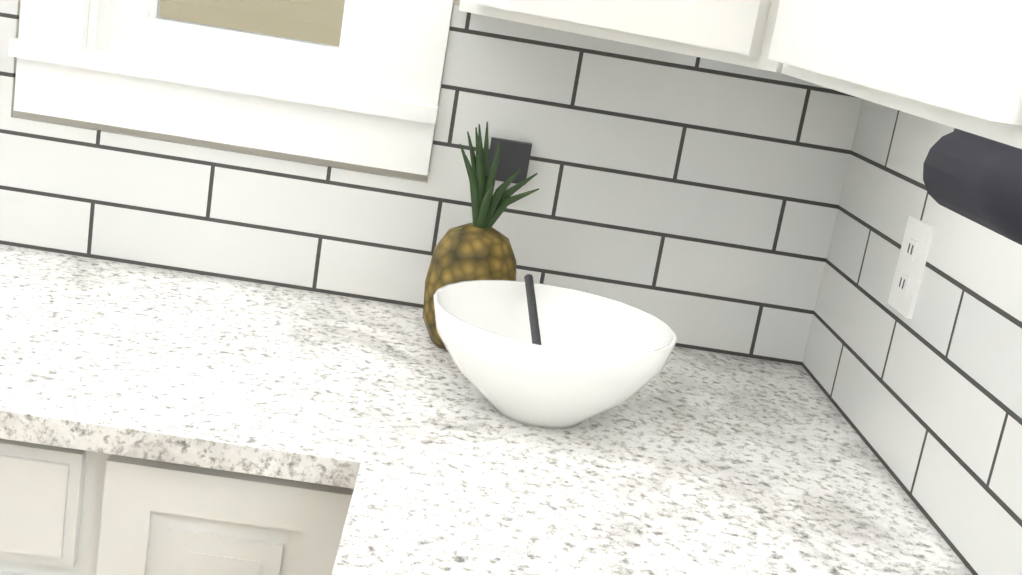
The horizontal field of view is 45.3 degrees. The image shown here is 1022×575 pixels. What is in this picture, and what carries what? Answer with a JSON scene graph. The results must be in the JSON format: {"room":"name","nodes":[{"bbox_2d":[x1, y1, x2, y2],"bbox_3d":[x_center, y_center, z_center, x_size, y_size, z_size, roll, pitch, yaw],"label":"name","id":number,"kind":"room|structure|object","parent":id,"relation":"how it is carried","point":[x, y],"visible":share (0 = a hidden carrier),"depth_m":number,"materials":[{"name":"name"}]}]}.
{"room":"kitchen","nodes":[
{"label":"kitchen","id":0,"kind":"room"},
{"bbox_2d":[13,0,459,181],"bbox_3d":[-2.749,-0.688,1.724,6.600,2.440,0.150,9,14,-3],"label":"wall","id":1,"kind":"structure","parent":0,"point":[203,143],"depth_m":1.81,"materials":[{"name":"beige paint"}]},
{"bbox_2d":[8,0,452,175],"bbox_3d":[-0.349,-0.695,1.754,0.614,0.970,0.181,9,14,-3],"label":"window","id":2,"kind":"structure","parent":1,"relation":"in","point":[366,92],"depth_m":1.78,"materials":[{"name":"white paint"}]},
{"bbox_2d":[0,0,851,363],"bbox_3d":[-0.563,-0.256,1.785,2.072,0.455,0.027,9,14,-3],"label":"tile backsplash","id":3,"kind":"structure","parent":1,"relation":"attached to","point":[691,193],"depth_m":1.83,"materials":[{"name":"white tile"}]},
{"bbox_2d":[792,96,1021,574],"bbox_3d":[0.526,0.370,-0.007,0.016,0.455,3.849,9,14,-3],"label":"tile backsplash","id":4,"kind":"structure","parent":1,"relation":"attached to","point":[844,260],"depth_m":1.46,"materials":[{"name":"white tile"}]},
{"bbox_3d":[-2.911,0.996,0.081,6.900,0.060,4.150,9,14,-3],"label":"floor","id":5,"kind":"structure","parent":0,"visible":0},
{"bbox_2d":[0,438,167,574],"bbox_3d":[-0.821,0.464,1.658,0.755,0.882,0.607,9,14,-3],"label":"base cabinet","id":6,"kind":"object","parent":5,"relation":"on","point":[66,511],"depth_m":1.30,"materials":[{"name":"white paint"}]},
{"bbox_2d":[156,462,353,574],"bbox_3d":[-0.399,0.529,1.683,0.369,0.882,0.607,9,14,-3],"label":"base cabinet","id":7,"kind":"object","parent":5,"relation":"on","point":[213,521],"depth_m":1.31,"materials":[{"name":"white paint"}]},
{"bbox_3d":[0.101,0.994,0.141,0.642,0.882,3.844,9,14,-3],"label":"base cabinet","id":8,"kind":"object","parent":5,"relation":"on","visible":0},
{"bbox_2d":[0,245,411,485],"bbox_3d":[-0.893,0.009,1.516,1.474,0.030,0.660,9,14,-3],"label":"countertop","id":9,"kind":"structure","parent":8,"relation":"on","point":[101,356],"depth_m":1.46,"materials":[{"name":"stone"}]},
{"bbox_2d":[332,307,971,574],"bbox_3d":[0.165,0.646,0.055,0.632,0.217,3.844,9,14,-3],"label":"countertop","id":10,"kind":"structure","parent":8,"relation":"on","point":[688,461],"depth_m":1.32,"materials":[{"name":"stone"}]},
{"bbox_2d":[423,122,538,347],"bbox_3d":[-0.041,-0.068,1.679,0.134,0.313,0.136,9,14,-3],"label":"pineapple","id":11,"kind":"object","parent":10,"relation":"on","point":[479,248],"visible":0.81,"depth_m":1.65,"materials":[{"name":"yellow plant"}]},
{"bbox_2d":[433,274,676,428],"bbox_3d":[0.045,0.085,1.484,0.296,0.140,0.296,9,14,-3],"label":"serving bowl","id":12,"kind":"object","parent":10,"relation":"on","point":[528,351],"visible":1,"depth_m":1.43,"materials":[{"name":"white ceramic"}]},
{"bbox_3d":[0.620,0.308,-0.021,0.150,2.440,4.150,9,14,-3],"label":"wall","id":13,"kind":"structure","parent":0,"visible":0},
{"bbox_2d":[459,0,1021,148],"bbox_3d":[0.281,-0.620,1.084,0.667,0.846,1.237,9,14,-3],"label":"upper cabinet","id":14,"kind":"object","parent":13,"relation":"attached to","point":[956,64],"visible":1,"depth_m":0.91,"materials":[{"name":"white paint"}]},
{"bbox_2d":[923,128,1021,244],"bbox_3d":[0.377,-0.069,0.875,0.068,0.079,0.320,9,14,-3],"label":"towel holder","id":15,"kind":"object","parent":14,"relation":"attached to","point":[973,177],"visible":0.81,"depth_m":0.91,"materials":[{"name":"black metal"}]},
{"label":"outside","id":16,"kind":"structure","parent":0,"visible":0},
{"bbox_2d":[159,0,344,45],"bbox_3d":[55.478,10.043,5.506,200.000,0.020,240.000,9,14,-3],"label":"ground","id":17,"kind":"structure","parent":16,"point":[272,20],"depth_m":34.19,"materials":[{"name":"brown"}]}
]}

